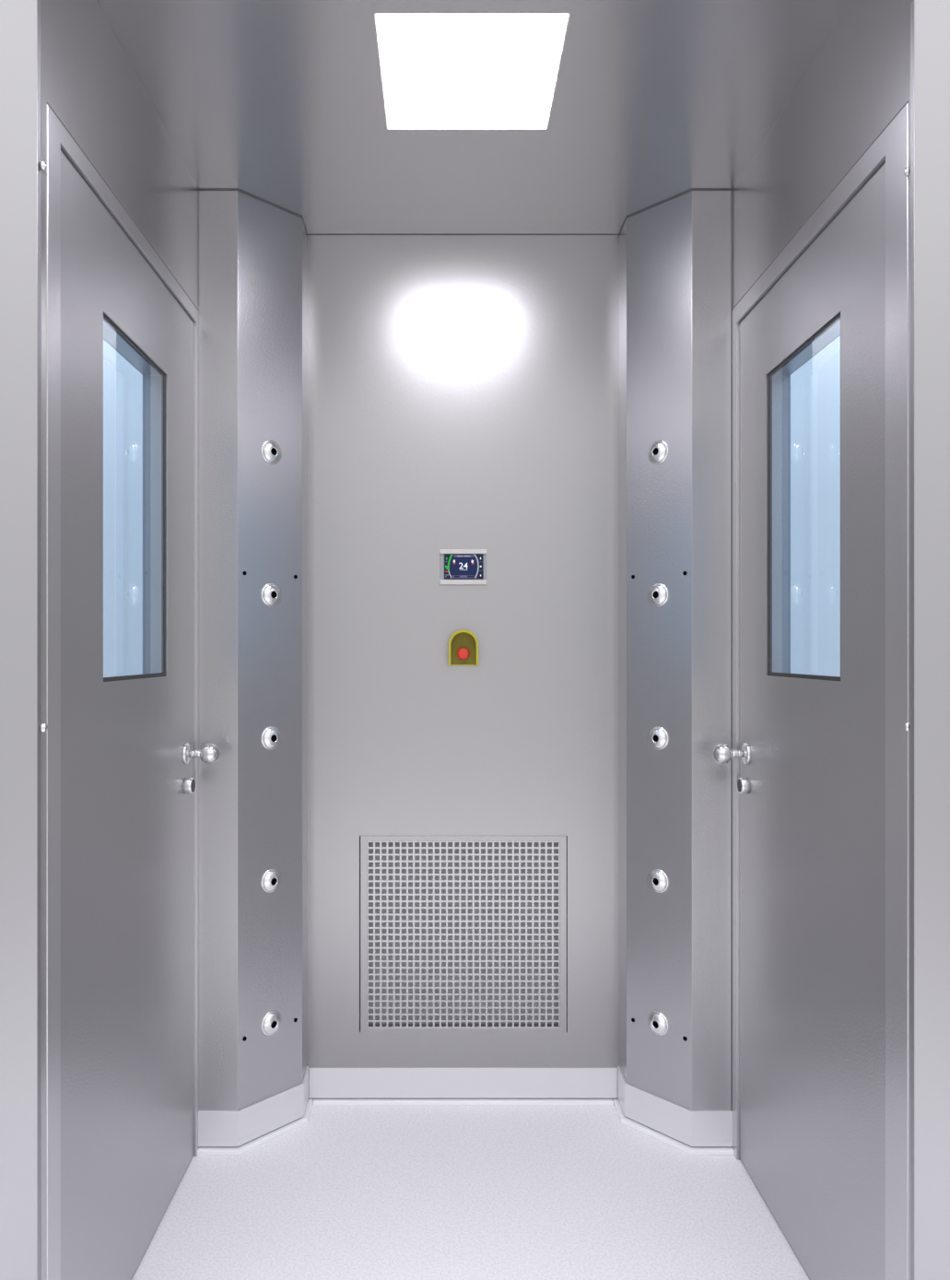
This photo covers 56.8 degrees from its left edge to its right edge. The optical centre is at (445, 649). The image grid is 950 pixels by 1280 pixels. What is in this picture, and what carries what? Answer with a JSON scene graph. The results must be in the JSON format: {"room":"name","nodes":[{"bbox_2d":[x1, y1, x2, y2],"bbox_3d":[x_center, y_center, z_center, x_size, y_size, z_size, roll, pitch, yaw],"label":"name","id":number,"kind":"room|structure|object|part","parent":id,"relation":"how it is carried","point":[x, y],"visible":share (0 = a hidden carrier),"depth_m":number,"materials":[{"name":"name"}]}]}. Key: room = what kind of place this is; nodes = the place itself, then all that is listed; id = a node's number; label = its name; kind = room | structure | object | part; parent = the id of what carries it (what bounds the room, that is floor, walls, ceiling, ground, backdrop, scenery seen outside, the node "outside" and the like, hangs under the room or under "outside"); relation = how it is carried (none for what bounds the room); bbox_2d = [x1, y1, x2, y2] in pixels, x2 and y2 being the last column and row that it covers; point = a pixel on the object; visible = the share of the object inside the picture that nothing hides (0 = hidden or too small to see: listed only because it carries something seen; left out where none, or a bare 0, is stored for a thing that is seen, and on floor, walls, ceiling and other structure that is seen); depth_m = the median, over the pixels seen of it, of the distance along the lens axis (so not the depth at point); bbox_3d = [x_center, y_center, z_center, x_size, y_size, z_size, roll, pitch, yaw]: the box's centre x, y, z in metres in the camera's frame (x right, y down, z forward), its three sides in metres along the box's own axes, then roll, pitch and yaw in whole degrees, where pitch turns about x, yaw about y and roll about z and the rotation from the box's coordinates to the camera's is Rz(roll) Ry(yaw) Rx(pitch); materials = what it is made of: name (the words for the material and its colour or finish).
{"room":"cleanroom air shower","nodes":[
{"label":"cleanroom air shower","id":0,"kind":"room"},
{"bbox_2d":[40,0,198,1279],"bbox_3d":[-0.620,0.050,1.692,0.060,2.300,0.817,0,0,0],"label":"wall","id":1,"kind":"structure","parent":0,"point":[88,80],"depth_m":1.45,"materials":[{"name":"silver metal"}]},
{"bbox_2d":[39,102,220,1279],"bbox_3d":[-0.584,0.194,1.687,0.137,2.011,0.824,0,0,0],"label":"door","id":2,"kind":"structure","parent":1,"relation":"in","point":[123,753],"depth_m":1.59,"materials":[{"name":"silver metal"}]},
{"bbox_3d":[-0.537,0.238,2.010,0.044,0.048,0.048,0,0,0],"label":"knob","id":3,"kind":"part","parent":2,"relation":"part of","materials":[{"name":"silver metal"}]},
{"bbox_2d":[198,188,307,235],"bbox_3d":[-0.454,-1.099,2.189,0.068,0.003,0.321,0,0,45],"label":"trim","id":4,"kind":"structure","parent":1,"relation":"attached to","point":[198,189],"depth_m":2.12,"materials":[{"name":"grey metal"}]},
{"bbox_2d":[306,234,619,1099],"bbox_3d":[0.050,0.050,2.352,1.460,2.300,0.050,0,0,0],"label":"wall","id":5,"kind":"structure","parent":0,"point":[463,391],"depth_m":2.33,"materials":[{"name":"grey metal"}]},
{"bbox_2d":[308,1068,617,1105],"bbox_3d":[0.048,1.153,2.319,0.815,0.093,0.016,0,0,0],"label":"baseboard","id":6,"kind":"structure","parent":5,"relation":"attached to","point":[328,1086],"depth_m":2.32,"materials":[{"name":"white"}]},
{"bbox_2d":[439,549,486,585],"bbox_3d":[0.048,-0.218,2.321,0.124,0.093,0.014,0,0,0],"label":"control panel","id":7,"kind":"object","parent":5,"relation":"attached to","point":[458,567],"visible":1,"depth_m":2.31,"materials":[{"name":"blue plastic"}]},
{"bbox_2d":[307,234,618,234],"bbox_3d":[0.048,-1.099,2.326,0.823,0.002,0.001,0,0,0],"label":"trim","id":8,"kind":"structure","parent":5,"relation":"attached to","point":[308,234],"depth_m":2.33,"materials":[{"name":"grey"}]},
{"bbox_2d":[360,835,566,1032],"bbox_3d":[0.049,0.753,2.376,0.551,0.519,0.103,0,0,0],"label":"air vent","id":9,"kind":"object","parent":5,"relation":"in","point":[459,933],"visible":1,"depth_m":2.33,"materials":[{"name":"grey metal"}]},
{"bbox_2d":[448,629,478,665],"bbox_3d":[0.048,-0.005,2.304,0.076,0.094,0.049,0,0,0],"label":"emergency stop button","id":10,"kind":"object","parent":5,"relation":"attached to","point":[463,643],"visible":1,"depth_m":2.32,"materials":[{"name":"yellow plastic"}]},
{"bbox_2d":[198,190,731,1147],"bbox_3d":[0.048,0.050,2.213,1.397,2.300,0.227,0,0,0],"label":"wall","id":11,"kind":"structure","parent":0,"point":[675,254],"depth_m":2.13,"materials":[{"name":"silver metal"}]},
{"bbox_2d":[197,1066,313,1154],"bbox_3d":[-0.448,1.151,2.184,0.083,0.098,0.340,0,0,45],"label":"baseboard","id":12,"kind":"structure","parent":11,"relation":"attached to","point":[216,1128],"depth_m":2.12,"materials":[{"name":"white"}]},
{"bbox_2d":[260,868,281,892],"bbox_3d":[-0.425,0.570,2.163,0.014,0.058,0.058,0,0,45],"label":"air nozzle","id":13,"kind":"object","parent":11,"relation":"attached to","point":[271,879],"visible":1,"depth_m":2.16,"materials":[{"name":"silver metal"}]},
{"bbox_2d":[260,1010,281,1035],"bbox_3d":[-0.425,0.921,2.163,0.014,0.058,0.058,0,0,45],"label":"air nozzle","id":14,"kind":"object","parent":11,"relation":"attached to","point":[271,1022],"visible":1,"depth_m":2.16,"materials":[{"name":"silver metal"}]},
{"bbox_2d":[260,440,281,464],"bbox_3d":[-0.425,-0.487,2.163,0.014,0.058,0.058,0,0,45],"label":"air nozzle","id":15,"kind":"object","parent":11,"relation":"attached to","point":[271,451],"visible":1,"depth_m":2.16,"materials":[{"name":"silver metal"}]},
{"bbox_2d":[260,726,281,750],"bbox_3d":[-0.425,0.218,2.163,0.014,0.058,0.058,0,0,45],"label":"air nozzle","id":16,"kind":"object","parent":11,"relation":"attached to","point":[271,736],"visible":1,"depth_m":2.16,"materials":[{"name":"silver metal"}]},
{"bbox_2d":[260,583,281,606],"bbox_3d":[-0.425,-0.135,2.163,0.014,0.058,0.058,0,0,45],"label":"air nozzle","id":17,"kind":"object","parent":11,"relation":"attached to","point":[271,594],"visible":1,"depth_m":2.16,"materials":[{"name":"silver metal"}]},
{"bbox_2d":[647,1010,669,1035],"bbox_3d":[0.522,0.921,2.163,0.014,0.058,0.058,0,0,-44],"label":"air nozzle","id":18,"kind":"object","parent":11,"relation":"attached to","point":[658,1023],"visible":1,"depth_m":2.16,"materials":[{"name":"silver metal"}]},
{"bbox_2d":[647,726,669,750],"bbox_3d":[0.522,0.218,2.163,0.014,0.058,0.058,0,0,-44],"label":"air nozzle","id":19,"kind":"object","parent":11,"relation":"attached to","point":[658,738],"visible":1,"depth_m":2.16,"materials":[{"name":"silver metal"}]},
{"bbox_2d":[647,868,669,892],"bbox_3d":[0.522,0.570,2.163,0.014,0.058,0.058,0,0,-44],"label":"air nozzle","id":20,"kind":"object","parent":11,"relation":"attached to","point":[658,881],"visible":1,"depth_m":2.16,"materials":[{"name":"silver metal"}]},
{"bbox_2d":[647,440,669,464],"bbox_3d":[0.522,-0.487,2.163,0.014,0.058,0.058,0,0,-44],"label":"air nozzle","id":21,"kind":"object","parent":11,"relation":"attached to","point":[658,452],"visible":1,"depth_m":2.16,"materials":[{"name":"silver metal"}]},
{"bbox_2d":[647,583,669,606],"bbox_3d":[0.522,-0.135,2.163,0.014,0.058,0.058,0,0,-44],"label":"air nozzle","id":22,"kind":"object","parent":11,"relation":"attached to","point":[658,593],"visible":1,"depth_m":2.16,"materials":[{"name":"silver metal"}]},
{"bbox_2d":[612,1066,734,1154],"bbox_3d":[0.544,1.151,2.184,0.084,0.098,0.341,0,0,-45],"label":"baseboard","id":23,"kind":"structure","parent":11,"relation":"attached to","point":[692,1128],"depth_m":2.13,"materials":[{"name":"white"}]},
{"bbox_2d":[730,190,732,1110],"bbox_3d":[0.685,0.003,2.099,0.002,2.199,0.001,0,0,0],"label":"trim","id":24,"kind":"structure","parent":11,"relation":"attached to","point":[731,191],"depth_m":2.10,"materials":[{"name":"grey metal"}]},
{"bbox_2d":[131,1104,810,1279],"bbox_3d":[0.050,1.225,0.630,3.300,0.050,3.660,0,0,0],"label":"floor","id":25,"kind":"structure","parent":0,"point":[348,1192],"depth_m":1.90,"materials":[{"name":"plastic"}]},
{"bbox_2d":[96,0,850,234],"bbox_3d":[0.050,-1.130,1.830,1.500,0.060,1.260,0,0,0],"label":"ceiling","id":26,"kind":"structure","parent":0,"point":[280,103],"depth_m":1.79,"materials":[{"name":"silver metal"}]},
{"bbox_2d":[374,13,569,129],"bbox_3d":[0.047,-1.129,1.688,0.338,0.058,0.339,0,0,0],"label":"ceiling light","id":27,"kind":"object","parent":26,"relation":"attached to","point":[439,71],"visible":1,"depth_m":1.66,"materials":[{"name":"white plastic"}]},
{"bbox_2d":[732,0,910,1279],"bbox_3d":[0.717,0.050,1.692,0.060,2.300,0.817,0,0,0],"label":"wall","id":28,"kind":"structure","parent":0,"point":[858,80],"depth_m":1.56,"materials":[{"name":"silver metal"}]},
{"bbox_2d":[618,188,732,235],"bbox_3d":[0.549,-1.099,2.189,0.070,0.003,0.322,0,0,-45],"label":"trim","id":29,"kind":"structure","parent":28,"relation":"attached to","point":[692,189],"depth_m":2.13,"materials":[{"name":"grey metal"}]},
{"bbox_2d":[712,100,910,1279],"bbox_3d":[0.681,0.193,1.695,0.136,2.014,0.809,0,0,0],"label":"door","id":30,"kind":"structure","parent":28,"relation":"in","point":[820,763],"depth_m":1.58,"materials":[{"name":"silver metal"}]},
{"bbox_3d":[0.635,0.238,2.012,0.044,0.048,0.048,0,0,0],"label":"knob","id":31,"kind":"part","parent":30,"relation":"part of","materials":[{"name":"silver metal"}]}
]}

